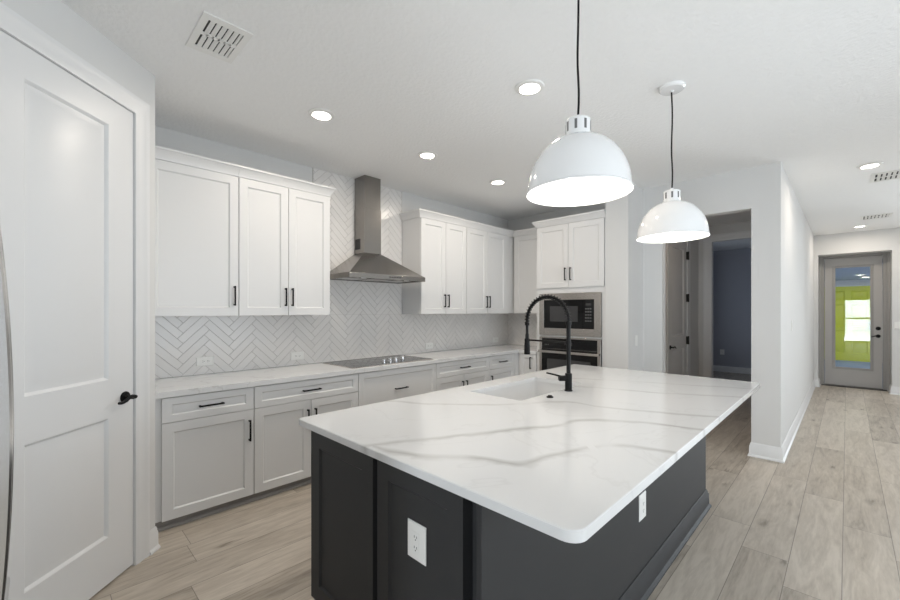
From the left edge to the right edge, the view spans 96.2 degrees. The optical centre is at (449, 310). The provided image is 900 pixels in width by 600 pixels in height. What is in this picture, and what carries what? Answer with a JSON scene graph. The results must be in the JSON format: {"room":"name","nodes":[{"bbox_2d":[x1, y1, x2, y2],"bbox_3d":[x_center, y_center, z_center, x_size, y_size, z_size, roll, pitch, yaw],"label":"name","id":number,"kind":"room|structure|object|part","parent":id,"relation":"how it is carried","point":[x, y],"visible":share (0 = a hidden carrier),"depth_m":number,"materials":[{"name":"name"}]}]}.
{"room":"kitchen","nodes":[
{"label":"kitchen","id":0,"kind":"room"},
{"bbox_2d":[0,0,154,529],"bbox_3d":[-1.839,0.010,1.775,0.120,2.860,1.340,0,0,-1],"label":"wall","id":1,"kind":"structure","parent":0,"point":[55,18],"depth_m":2.19,"materials":[{"name":"paint"}]},
{"bbox_2d":[0,30,137,599],"bbox_3d":[-1.770,0.158,1.902,0.105,2.540,0.754,0,0,-1],"label":"door","id":2,"kind":"structure","parent":1,"relation":"in","point":[66,147],"depth_m":1.88,"materials":[{"name":"paint"}]},
{"bbox_3d":[-1.753,0.475,2.181,0.067,0.064,0.137,0,0,-1],"label":"handle","id":3,"kind":"part","parent":2,"relation":"part of","materials":[{"name":"black metal"}]},
{"bbox_2d":[0,2,149,565],"bbox_3d":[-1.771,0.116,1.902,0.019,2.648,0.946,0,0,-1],"label":"trim","id":4,"kind":"structure","parent":1,"relation":"attached to","point":[11,22],"depth_m":2.30,"materials":[{"name":"paint"}]},
{"bbox_2d":[150,526,160,555],"bbox_3d":[-1.771,1.373,2.415,0.028,0.135,0.078,0,0,-1],"label":"baseboard","id":5,"kind":"structure","parent":1,"relation":"attached to","point":[154,544],"depth_m":2.42,"materials":[{"name":"paint"}]},
{"bbox_2d":[155,126,507,378],"bbox_3d":[-1.109,0.010,4.364,0.120,2.860,5.870,0,0,45],"label":"wall","id":6,"kind":"structure","parent":0,"point":[164,137],"depth_m":3.70,"materials":[{"name":"paint"}]},
{"bbox_2d":[155,145,239,315],"bbox_3d":[-2.000,-0.552,3.092,0.374,1.185,0.616,0,0,45],"label":"upper cabinet","id":7,"kind":"object","parent":6,"relation":"attached to","point":[197,197],"visible":0.93,"depth_m":3.00,"materials":[{"name":"paint"}]},
{"bbox_3d":[-1.887,-1.105,2.981,0.050,0.080,0.616,0,0,44],"label":"crown moulding","id":8,"kind":"part","parent":7,"relation":"part of","materials":[{"name":"paint"}]},
{"bbox_3d":[-1.687,-0.116,3.167,0.032,0.155,0.011,0,0,44],"label":"handle","id":9,"kind":"part","parent":7,"relation":"part of","materials":[{"name":"black metal"}]},
{"bbox_2d":[239,165,336,315],"bbox_3d":[-1.489,-0.552,3.613,0.374,1.185,0.842,0,0,45],"label":"upper cabinet","id":10,"kind":"object","parent":6,"relation":"attached to","point":[284,221],"visible":1,"depth_m":3.45,"materials":[{"name":"paint"}]},
{"bbox_3d":[-1.541,-0.509,3.353,0.020,1.096,0.393,0,0,44],"label":"door","id":11,"kind":"part","parent":10,"relation":"part of","materials":[{"name":"paint"}]},
{"bbox_3d":[-1.489,-1.105,3.613,0.368,0.080,0.842,0,0,44],"label":"crown moulding","id":12,"kind":"part","parent":10,"relation":"part of","materials":[{"name":"paint"}]},
{"bbox_3d":[-1.362,-0.116,3.498,0.032,0.155,0.011,0,0,44],"label":"handle","id":13,"kind":"part","parent":10,"relation":"part of","materials":[{"name":"black metal"}]},
{"bbox_3d":[-1.263,-0.509,3.635,0.020,1.096,0.388,0,0,44],"label":"door","id":14,"kind":"part","parent":10,"relation":"part of","materials":[{"name":"paint"}]},
{"bbox_2d":[155,168,536,378],"bbox_3d":[-0.397,-0.448,4.346,0.920,1.942,4.656,0,0,45],"label":"tile backsplash","id":15,"kind":"structure","parent":6,"relation":"attached to","point":[365,319],"depth_m":4.24,"materials":[{"name":"tile"}]},
{"bbox_2d":[196,356,213,366],"bbox_3d":[-2.020,0.418,3.334,0.008,0.076,0.128,0,0,45],"label":"power outlet","id":16,"kind":"object","parent":15,"relation":"attached to","point":[209,360],"visible":1,"depth_m":3.33,"materials":[{"name":"white plastic"}]},
{"bbox_2d":[201,359,209,363],"bbox_3d":[-2.018,0.418,3.332,0.002,0.034,0.068,0,0,45],"label":"receptacle","id":17,"kind":"object","parent":16,"relation":"attached to","point":[203,361],"depth_m":3.33,"materials":[{"name":"white plastic"}]},
{"bbox_2d":[291,352,303,359],"bbox_3d":[-1.471,0.437,3.892,0.008,0.076,0.128,0,0,45],"label":"power outlet","id":18,"kind":"object","parent":15,"relation":"attached to","point":[294,355],"visible":1,"depth_m":3.89,"materials":[{"name":"white plastic"}]},
{"bbox_2d":[425,343,432,348],"bbox_3d":[-0.262,0.448,5.122,0.008,0.076,0.128,0,0,45],"label":"power outlet","id":19,"kind":"object","parent":15,"relation":"attached to","point":[427,345],"visible":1,"depth_m":5.11,"materials":[{"name":"white plastic"}]},
{"bbox_2d":[330,175,424,283],"bbox_3d":[-0.770,-0.868,4.276,0.470,1.101,0.950,0,0,45],"label":"range hood","id":20,"kind":"object","parent":6,"relation":"attached to","point":[367,264],"visible":0.94,"depth_m":4.25,"materials":[{"name":"metal"}]},
{"bbox_2d":[355,239,359,249],"bbox_3d":[-0.982,-0.705,4.297,0.095,0.110,0.004,0,0,45],"label":"vent grille","id":21,"kind":"object","parent":20,"relation":"attached to","point":[357,241],"depth_m":4.30,"materials":[{"name":"silver metal"}]},
{"bbox_2d":[399,208,467,313],"bbox_3d":[-0.187,-0.552,4.937,0.374,1.185,0.813,0,0,45],"label":"upper cabinet","id":22,"kind":"object","parent":6,"relation":"attached to","point":[433,243],"visible":1,"depth_m":4.77,"materials":[{"name":"paint"}]},
{"bbox_3d":[-0.195,-0.509,4.723,0.020,1.096,0.391,0,0,44],"label":"door","id":23,"kind":"part","parent":22,"relation":"part of","materials":[{"name":"paint"}]},
{"bbox_3d":[-0.187,-1.105,4.937,0.368,0.080,0.813,0,0,44],"label":"crown moulding","id":24,"kind":"part","parent":22,"relation":"part of","materials":[{"name":"paint"}]},
{"bbox_3d":[0.073,-0.509,4.995,0.020,1.096,0.362,0,0,44],"label":"door","id":25,"kind":"part","parent":22,"relation":"part of","materials":[{"name":"paint"}]},
{"bbox_2d":[466,220,513,313],"bbox_3d":[0.569,-0.552,5.707,0.374,1.185,1.342,0,0,45],"label":"upper cabinet","id":26,"kind":"object","parent":6,"relation":"attached to","point":[489,248],"visible":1,"depth_m":5.43,"materials":[{"name":"paint"}]},
{"bbox_3d":[0.349,-0.509,5.276,0.020,1.096,0.410,0,0,44],"label":"door","id":27,"kind":"part","parent":26,"relation":"part of","materials":[{"name":"paint"}]},
{"bbox_3d":[0.570,-1.105,5.481,0.050,0.080,1.021,0,0,44],"label":"crown moulding","id":28,"kind":"part","parent":26,"relation":"part of","materials":[{"name":"paint"}]},
{"bbox_3d":[0.643,-0.509,5.575,0.020,1.096,0.420,0,0,44],"label":"door","id":29,"kind":"part","parent":26,"relation":"part of","materials":[{"name":"paint"}]},
{"bbox_2d":[61,0,899,250],"bbox_3d":[2.925,-1.470,1.892,9.500,0.100,16.400,0,0,45],"label":"ceiling","id":30,"kind":"structure","parent":0,"point":[812,87],"depth_m":2.54,"materials":[{"name":"white paint"}]},
{"bbox_2d":[185,11,253,63],"bbox_3d":[-1.210,-1.417,2.114,0.345,0.006,0.225,0,0,45],"label":"ceiling vent","id":31,"kind":"object","parent":30,"relation":"in","point":[216,37],"visible":1,"depth_m":2.10,"materials":[{"name":"white plastic"}]},
{"bbox_2d":[308,108,334,120],"bbox_3d":[-0.928,-1.413,2.918,0.186,0.012,0.186,0,0,45],"label":"recessed light","id":32,"kind":"object","parent":30,"relation":"in","point":[321,114],"visible":1,"depth_m":2.91,"materials":[{"name":"white plastic"}]},
{"bbox_2d":[417,151,437,158],"bbox_3d":[-0.205,-1.413,3.675,0.186,0.012,0.186,0,0,45],"label":"recessed light","id":33,"kind":"object","parent":30,"relation":"in","point":[423,154],"visible":1,"depth_m":3.66,"materials":[{"name":"white plastic"}]},
{"bbox_2d":[490,179,506,184],"bbox_3d":[0.528,-1.413,4.444,0.186,0.012,0.186,0,0,45],"label":"recessed light","id":34,"kind":"object","parent":30,"relation":"in","point":[494,181],"visible":1,"depth_m":4.42,"materials":[{"name":"white plastic"}]},
{"bbox_2d":[515,79,544,95],"bbox_3d":[0.505,-1.413,2.566,0.186,0.012,0.186,0,0,45],"label":"recessed light","id":35,"kind":"object","parent":30,"relation":"in","point":[528,87],"visible":1,"depth_m":2.56,"materials":[{"name":"white plastic"}]},
{"bbox_2d":[526,0,633,206],"bbox_3d":[0.517,-0.946,1.630,0.410,0.948,0.410,0,0,45],"label":"pendant lamp","id":36,"kind":"object","parent":30,"relation":"hanging from","point":[581,167],"visible":1,"depth_m":1.54,"materials":[{"name":"white metal"}]},
{"bbox_3d":[0.517,-1.092,1.630,0.014,0.612,0.013,0,0,44],"label":"cord","id":37,"kind":"part","parent":36,"relation":"part of","materials":[{"name":"black metal"}]},
{"bbox_3d":[0.517,-0.587,1.630,0.410,0.229,0.410,0,0,44],"label":"lamp shade","id":38,"kind":"part","parent":36,"relation":"part of","materials":[{"name":"white metal"}]},
{"bbox_2d":[636,80,709,242],"bbox_3d":[1.410,-0.941,2.566,0.410,0.958,0.410,0,0,45],"label":"pendant lamp","id":39,"kind":"object","parent":30,"relation":"hanging from","point":[675,219],"visible":1,"depth_m":2.49,"materials":[{"name":"white metal"}]},
{"bbox_3d":[1.410,-1.087,2.566,0.014,0.622,0.013,0,0,44],"label":"cord","id":40,"kind":"part","parent":39,"relation":"part of","materials":[{"name":"black metal"}]},
{"bbox_3d":[1.410,-0.577,2.566,0.410,0.229,0.410,0,0,44],"label":"lamp shade","id":41,"kind":"part","parent":39,"relation":"part of","materials":[{"name":"white metal"}]},
{"bbox_2d":[857,162,883,168],"bbox_3d":[4.096,-1.413,3.940,0.186,0.012,0.186,0,0,45],"label":"recessed light","id":42,"kind":"object","parent":30,"relation":"in","point":[872,164],"visible":1,"depth_m":3.93,"materials":[{"name":"white plastic"}]},
{"bbox_2d":[860,213,892,219],"bbox_3d":[6.424,-1.417,6.095,0.330,0.006,0.360,0,0,45],"label":"ceiling vent","id":43,"kind":"object","parent":30,"relation":"in","point":[885,215],"visible":1,"depth_m":6.08,"materials":[{"name":"white plastic"}]},
{"bbox_2d":[870,169,899,182],"bbox_3d":[4.652,-1.417,4.220,0.360,0.006,0.400,0,0,45],"label":"ceiling vent","id":44,"kind":"object","parent":30,"relation":"in","point":[895,174],"visible":1,"depth_m":4.26,"materials":[{"name":"white plastic"}]},
{"bbox_2d":[89,371,899,599],"bbox_3d":[2.862,1.465,1.828,9.500,0.050,16.220,0,0,45],"label":"floor","id":45,"kind":"structure","parent":0,"point":[821,523],"depth_m":2.61,"materials":[{"name":"brown wood"}]},
{"bbox_2d":[0,225,13,599],"bbox_3d":[-1.299,0.550,0.576,0.960,1.780,0.920,0,0,45],"label":"refrigerator","id":46,"kind":"object","parent":45,"relation":"on","point":[6,357],"visible":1,"depth_m":0.86,"materials":[{"name":"metal"}]},
{"bbox_3d":[-1.024,0.760,0.898,0.660,0.024,0.041,0,0,44],"label":"handle","id":47,"kind":"part","parent":46,"relation":"part of","materials":[{"name":"metal"}]},
{"bbox_2d":[155,387,253,527],"bbox_3d":[-1.895,1.004,3.000,0.654,0.873,0.630,0,0,45],"label":"base cabinet","id":48,"kind":"object","parent":45,"relation":"on","point":[204,442],"visible":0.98,"depth_m":2.78,"materials":[{"name":"paint"}]},
{"bbox_3d":[-1.671,0.652,2.821,0.020,0.160,0.566,0,0,44],"label":"drawer","id":49,"kind":"part","parent":48,"relation":"part of","materials":[{"name":"paint"}]},
{"bbox_3d":[-1.653,0.652,2.803,0.032,0.011,0.155,0,0,44],"label":"handle","id":50,"kind":"part","parent":48,"relation":"part of","materials":[{"name":"black metal"}]},
{"bbox_2d":[155,344,536,398],"bbox_3d":[-0.396,0.545,4.340,0.912,0.041,4.646,0,0,45],"label":"countertop","id":51,"kind":"structure","parent":48,"relation":"on","point":[204,383],"depth_m":3.42,"materials":[{"name":"stone"}]},
{"bbox_2d":[323,355,430,368],"bbox_3d":[-0.726,0.499,4.183,0.544,0.050,0.984,0,0,45],"label":"cooktop","id":52,"kind":"object","parent":51,"relation":"in","point":[385,360],"visible":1,"depth_m":4.11,"materials":[{"name":"black glass"}]},
{"bbox_2d":[157,480,310,531],"bbox_3d":[-0.504,1.430,4.051,0.016,0.020,4.027,0,0,45],"label":"trim","id":53,"kind":"structure","parent":45,"relation":"on","point":[163,528],"depth_m":2.93,"materials":[{"name":"paint"}]},
{"bbox_2d":[252,374,357,497],"bbox_3d":[-1.357,1.004,3.547,0.654,0.873,0.904,0,0,45],"label":"base cabinet","id":54,"kind":"object","parent":45,"relation":"on","point":[282,447],"visible":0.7,"depth_m":3.21,"materials":[{"name":"paint"}]},
{"bbox_3d":[-1.312,1.053,3.186,0.020,0.634,0.445,0,0,44],"label":"door","id":55,"kind":"part","parent":54,"relation":"part of","materials":[{"name":"paint"}]},
{"bbox_3d":[-1.153,0.652,3.348,0.020,0.160,0.898,0,0,44],"label":"drawer","id":56,"kind":"part","parent":54,"relation":"part of","materials":[{"name":"paint"}]},
{"bbox_3d":[-1.135,0.652,3.329,0.032,0.011,0.155,0,0,44],"label":"handle","id":57,"kind":"part","parent":54,"relation":"part of","materials":[{"name":"black metal"}]},
{"bbox_3d":[-0.996,1.053,3.508,0.020,0.634,0.448,0,0,44],"label":"door","id":58,"kind":"part","parent":54,"relation":"part of","materials":[{"name":"paint"}]},
{"bbox_2d":[357,364,435,405],"bbox_3d":[-0.699,1.004,4.216,0.654,0.873,0.971,0,0,45],"label":"base cabinet","id":59,"kind":"object","parent":45,"relation":"on","point":[390,384],"visible":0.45,"depth_m":3.97,"materials":[{"name":"paint"}]},
{"bbox_2d":[435,357,488,390],"bbox_3d":[-0.042,1.004,4.885,0.654,0.873,0.902,0,0,45],"label":"base cabinet","id":60,"kind":"object","parent":45,"relation":"on","point":[452,374],"visible":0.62,"depth_m":4.64,"materials":[{"name":"paint"}]},
{"bbox_3d":[0.001,1.053,4.522,0.020,0.634,0.438,0,0,44],"label":"door","id":61,"kind":"part","parent":60,"relation":"part of","materials":[{"name":"paint"}]},
{"bbox_3d":[0.161,0.652,4.686,0.020,0.160,0.897,0,0,44],"label":"drawer","id":62,"kind":"part","parent":60,"relation":"part of","materials":[{"name":"paint"}]},
{"bbox_3d":[0.317,1.053,4.843,0.020,0.634,0.454,0,0,44],"label":"door","id":63,"kind":"part","parent":60,"relation":"part of","materials":[{"name":"paint"}]},
{"bbox_2d":[489,353,518,380],"bbox_3d":[0.707,1.004,5.647,0.654,0.873,1.233,0,0,45],"label":"base cabinet","id":64,"kind":"object","parent":45,"relation":"on","point":[507,365],"visible":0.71,"depth_m":5.21,"materials":[{"name":"paint"}]},
{"bbox_3d":[0.668,0.652,5.202,0.020,0.160,0.538,0,0,44],"label":"drawer","id":65,"kind":"part","parent":64,"relation":"part of","materials":[{"name":"paint"}]},
{"bbox_3d":[0.668,1.053,5.202,0.020,0.634,0.538,0,0,44],"label":"door","id":66,"kind":"part","parent":64,"relation":"part of","materials":[{"name":"paint"}]},
{"bbox_2d":[311,431,711,599],"bbox_3d":[0.614,0.998,2.445,1.133,0.884,2.584,0,0,45],"label":"kitchen island","id":67,"kind":"object","parent":45,"relation":"on","point":[362,505],"visible":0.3,"depth_m":1.58,"materials":[{"name":"grey paint"}]},
{"bbox_3d":[-0.460,0.951,1.746,0.502,0.788,0.044,0,0,44],"label":"panel","id":68,"kind":"part","parent":67,"relation":"part of","materials":[{"name":"grey paint"}]},
{"bbox_2d":[408,518,425,565],"bbox_3d":[-0.116,0.792,1.383,0.094,0.128,0.008,0,0,45],"label":"power outlet","id":69,"kind":"object","parent":67,"relation":"attached to","point":[416,532],"visible":1,"depth_m":1.38,"materials":[{"name":"white plastic"}]},
{"bbox_2d":[412,530,418,553],"bbox_3d":[-0.117,0.792,1.381,0.034,0.068,0.002,0,0,45],"label":"receptacle","id":70,"kind":"object","parent":69,"relation":"attached to","point":[415,533],"depth_m":1.38,"materials":[{"name":"white plastic"}]},
{"bbox_3d":[-0.103,0.951,1.395,0.442,0.788,0.044,0,0,44],"label":"panel","id":71,"kind":"part","parent":67,"relation":"part of","materials":[{"name":"grey paint"}]},
{"bbox_2d":[299,364,759,542],"bbox_3d":[0.761,0.541,2.459,1.464,0.030,2.805,0,0,45],"label":"island countertop","id":72,"kind":"structure","parent":67,"relation":"on","point":[561,467],"depth_m":1.69,"materials":[{"name":"stone"}]},
{"bbox_2d":[481,381,572,400],"bbox_3d":[0.542,0.674,2.769,0.442,0.235,0.820,0,0,45],"label":"sink","id":73,"kind":"object","parent":72,"relation":"in","point":[529,390],"visible":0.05,"depth_m":3.07,"materials":[{"name":"white ceramic"}]},
{"bbox_2d":[524,294,572,391],"bbox_3d":[0.630,0.206,2.721,0.368,0.638,0.147,0,0,45],"label":"faucet","id":74,"kind":"object","parent":72,"relation":"on","point":[567,377],"visible":1,"depth_m":2.64,"materials":[{"name":"black metal"}]},
{"bbox_3d":[0.651,0.208,2.767,0.326,0.016,0.037,0,0,44],"label":"docking arm","id":75,"kind":"part","parent":74,"relation":"part of","materials":[{"name":"black metal"}]},
{"bbox_3d":[0.978,0.998,2.065,0.020,0.884,2.553,0,0,44],"label":"panel","id":76,"kind":"part","parent":67,"relation":"part of","materials":[{"name":"grey paint"}]},
{"bbox_2d":[639,490,645,521],"bbox_3d":[0.974,0.988,2.040,0.008,0.130,0.088,0,0,45],"label":"power outlet","id":77,"kind":"object","parent":67,"relation":"attached to","point":[642,497],"visible":1,"depth_m":2.03,"materials":[{"name":"white plastic"}]},
{"bbox_2d":[642,499,644,513],"bbox_3d":[0.976,0.988,2.039,0.002,0.068,0.034,0,0,45],"label":"receptacle","id":78,"kind":"object","parent":77,"relation":"attached to","point":[643,500],"depth_m":2.04,"materials":[{"name":"white plastic"}]},
{"bbox_3d":[0.668,1.376,2.391,0.980,0.128,2.584,0,0,44],"label":"trim","id":79,"kind":"part","parent":67,"relation":"part of","materials":[{"name":"grey paint"}]},
{"bbox_2d":[519,353,536,374],"bbox_3d":[1.225,1.004,5.545,0.288,0.873,0.652,0,0,45],"label":"base cabinet","id":80,"kind":"object","parent":45,"relation":"on","point":[527,363],"visible":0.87,"depth_m":5.34,"materials":[{"name":"paint"}]},
{"bbox_2d":[532,209,604,370],"bbox_3d":[1.633,0.147,5.136,0.958,2.585,0.680,0,0,45],"label":"tall cabinet","id":81,"kind":"object","parent":45,"relation":"on","point":[571,248],"visible":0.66,"depth_m":4.86,"materials":[{"name":"paint"}]},
{"bbox_3d":[1.284,-0.669,5.062,0.434,0.775,0.020,0,0,44],"label":"door","id":82,"kind":"part","parent":81,"relation":"part of","materials":[{"name":"paint"}]},
{"bbox_3d":[1.498,-1.105,4.999,0.958,0.080,0.289,0,0,44],"label":"crown moulding","id":83,"kind":"part","parent":81,"relation":"part of","materials":[{"name":"paint"}]},
{"bbox_2d":[538,336,601,370],"bbox_3d":[1.610,0.704,5.077,0.804,0.743,0.600,0,0,45],"label":"wall oven","id":84,"kind":"object","parent":81,"relation":"in","point":[584,351],"visible":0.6,"depth_m":4.87,"materials":[{"name":"metal"}]},
{"bbox_3d":[1.415,0.511,4.879,0.790,0.030,0.044,0,0,44],"label":"handle","id":85,"kind":"part","parent":84,"relation":"part of","materials":[{"name":"metal"}]},
{"bbox_3d":[1.439,0.766,4.905,0.726,0.573,0.026,0,0,44],"label":"door","id":86,"kind":"part","parent":84,"relation":"part of","materials":[{"name":"black glass"}]},
{"bbox_3d":[1.441,0.410,4.907,0.726,0.124,0.020,0,0,44],"label":"control panel","id":87,"kind":"part","parent":84,"relation":"part of","materials":[{"name":"black glass"}]},
{"bbox_2d":[539,292,601,337],"bbox_3d":[1.610,0.049,5.076,0.810,0.519,0.502,0,0,45],"label":"microwave","id":88,"kind":"object","parent":81,"relation":"in","point":[585,309],"visible":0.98,"depth_m":4.84,"materials":[{"name":"metal"}]},
{"bbox_3d":[1.388,0.043,4.962,0.515,0.346,0.016,0,0,44],"label":"door","id":89,"kind":"part","parent":88,"relation":"part of","materials":[{"name":"black glass"}]},
{"bbox_3d":[1.623,0.043,4.731,0.140,0.346,0.016,0,0,44],"label":"control panel","id":90,"kind":"part","parent":88,"relation":"part of","materials":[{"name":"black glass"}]},
{"bbox_3d":[1.599,-0.669,4.752,0.440,0.775,0.020,0,0,44],"label":"door","id":91,"kind":"part","parent":81,"relation":"part of","materials":[{"name":"paint"}]},
{"bbox_2d":[508,202,604,344],"bbox_3d":[1.694,0.010,5.640,2.090,2.860,0.120,0,0,45],"label":"wall","id":92,"kind":"structure","parent":0,"point":[523,222],"depth_m":5.83,"materials":[{"name":"paint"}]},
{"bbox_2d":[513,227,536,312],"bbox_3d":[1.216,-0.552,5.752,0.590,1.185,0.371,0,0,45],"label":"upper cabinet","id":93,"kind":"object","parent":92,"relation":"attached to","point":[525,240],"visible":0.54,"depth_m":5.70,"materials":[{"name":"paint"}]},
{"bbox_3d":[1.103,-1.105,5.637,0.590,0.080,0.050,0,0,44],"label":"crown moulding","id":94,"kind":"part","parent":93,"relation":"part of","materials":[{"name":"paint"}]},
{"bbox_2d":[605,183,642,370],"bbox_3d":[2.079,0.010,4.721,0.252,2.860,0.650,0,0,45],"label":"wall","id":95,"kind":"structure","parent":0,"point":[623,215],"depth_m":4.51,"materials":[{"name":"paint"}]},
{"bbox_2d":[635,335,637,345],"bbox_3d":[2.104,0.340,4.560,0.009,0.120,0.075,0,0,45],"label":"light switch","id":96,"kind":"object","parent":95,"relation":"attached to","point":[636,336],"visible":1,"depth_m":4.55,"materials":[{"name":"white plastic"}]},
{"bbox_2d":[665,239,697,375],"bbox_3d":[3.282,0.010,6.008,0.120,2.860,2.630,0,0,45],"label":"door frame","id":97,"kind":"structure","parent":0,"point":[694,243],"depth_m":6.68,"materials":[{"name":"paint"}]},
{"bbox_2d":[669,241,688,374],"bbox_3d":[3.458,0.162,6.094,0.107,2.533,0.940,0,0,45],"label":"door","id":98,"kind":"structure","parent":97,"relation":"in","point":[678,254],"depth_m":6.12,"materials":[{"name":"paint"}]},
{"bbox_2d":[643,161,781,447],"bbox_3d":[2.745,0.010,4.327,1.250,2.860,0.120,0,0,45],"label":"wall","id":99,"kind":"structure","parent":0,"point":[757,190],"depth_m":3.98,"materials":[{"name":"paint"}]},
{"bbox_2d":[747,442,783,462],"bbox_3d":[3.100,1.373,3.958,0.283,0.135,0.148,0,0,45],"label":"baseboard","id":100,"kind":"structure","parent":99,"relation":"attached to","point":[756,450],"depth_m":3.91,"materials":[{"name":"paint"}]},
{"bbox_2d":[698,221,750,376],"bbox_3d":[4.688,0.010,6.554,1.360,2.860,0.120,0,0,45],"label":"wall","id":101,"kind":"structure","parent":0,"point":[740,226],"depth_m":6.87,"materials":[{"name":"paint"}]},
{"bbox_2d":[703,230,750,377],"bbox_3d":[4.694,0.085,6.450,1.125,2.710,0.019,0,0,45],"label":"trim","id":102,"kind":"structure","parent":101,"relation":"attached to","point":[741,234],"depth_m":6.79,"materials":[{"name":"paint"}]},
{"bbox_2d":[713,248,750,367],"bbox_3d":[5.341,0.010,8.295,2.870,2.860,3.520,0,0,45],"label":"wall","id":103,"kind":"structure","parent":0,"point":[731,268],"depth_m":9.40,"materials":[{"name":"blue paint"}]},
{"bbox_2d":[713,365,750,373],"bbox_3d":[6.523,1.373,9.413,2.750,0.135,0.028,0,0,45],"label":"baseboard","id":104,"kind":"structure","parent":103,"relation":"attached to","point":[741,370],"depth_m":9.38,"materials":[{"name":"paint"}]},
{"bbox_2d":[782,165,813,443],"bbox_3d":[5.023,0.010,5.839,0.120,2.860,5.230,0,0,45],"label":"wall","id":105,"kind":"structure","parent":0,"point":[797,235],"depth_m":4.85,"materials":[{"name":"paint"}]},
{"bbox_2d":[781,380,815,462],"bbox_3d":[5.024,1.373,5.734,0.028,0.135,5.378,0,0,45],"label":"baseboard","id":106,"kind":"structure","parent":105,"relation":"attached to","point":[787,443],"depth_m":4.85,"materials":[{"name":"paint"}]},
{"bbox_2d":[814,227,899,386],"bbox_3d":[8.821,0.010,6.109,6.400,2.860,0.480,0,0,45],"label":"wall","id":107,"kind":"structure","parent":0,"point":[880,240],"depth_m":7.17,"materials":[{"name":"paint"}]},
{"bbox_2d":[819,252,889,390],"bbox_3d":[7.547,0.199,7.564,0.939,2.483,0.170,0,0,45],"label":"door","id":108,"kind":"structure","parent":107,"relation":"in","point":[829,375],"depth_m":7.48,"materials":[{"name":"grey paint"}]},
{"bbox_3d":[7.548,0.130,7.577,0.543,1.962,0.018,0,0,44],"label":"glass frame","id":109,"kind":"part","parent":108,"relation":"part of","materials":[{"name":"clear glass"}]},
{"bbox_2d":[814,379,899,394],"bbox_3d":[9.033,1.373,5.797,5.660,0.135,0.388,0,0,45],"label":"baseboard","id":110,"kind":"structure","parent":107,"relation":"attached to","point":[893,390],"depth_m":6.95,"materials":[{"name":"paint"}]},
{"bbox_2d":[894,322,899,328],"bbox_3d":[7.655,0.250,6.912,0.075,0.120,0.009,0,0,45],"label":"light switch","id":111,"kind":"object","parent":107,"relation":"attached to","point":[896,324],"visible":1,"depth_m":6.91,"materials":[{"name":"white plastic"}]},
{"bbox_2d":[835,258,882,280],"bbox_3d":[9.569,-0.915,9.580,2.400,0.090,5.520,0,0,45],"label":"ceiling","id":112,"kind":"structure","parent":0,"point":[851,273],"depth_m":9.47,"materials":[{"name":"blue paint"}]},
{"bbox_2d":[835,279,882,362],"bbox_3d":[9.526,0.240,9.622,2.520,2.400,5.520,0,0,45],"label":"wall","id":113,"kind":"structure","parent":0,"point":[866,282],"depth_m":11.38,"materials":[{"name":"paint"}]},
{"bbox_2d":[835,286,869,361],"bbox_3d":[11.349,0.370,11.506,1.040,2.120,0.117,0,0,45],"label":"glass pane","id":114,"kind":"structure","parent":113,"relation":"in","point":[852,303],"depth_m":11.46,"materials":[{"name":"glass"}]},
{"bbox_2d":[835,360,882,388],"bbox_3d":[9.569,1.472,9.580,2.400,0.056,5.520,0,0,45],"label":"floor","id":115,"kind":"structure","parent":0,"point":[838,363],"depth_m":10.82,"materials":[{"name":"blue paint"}]}
]}

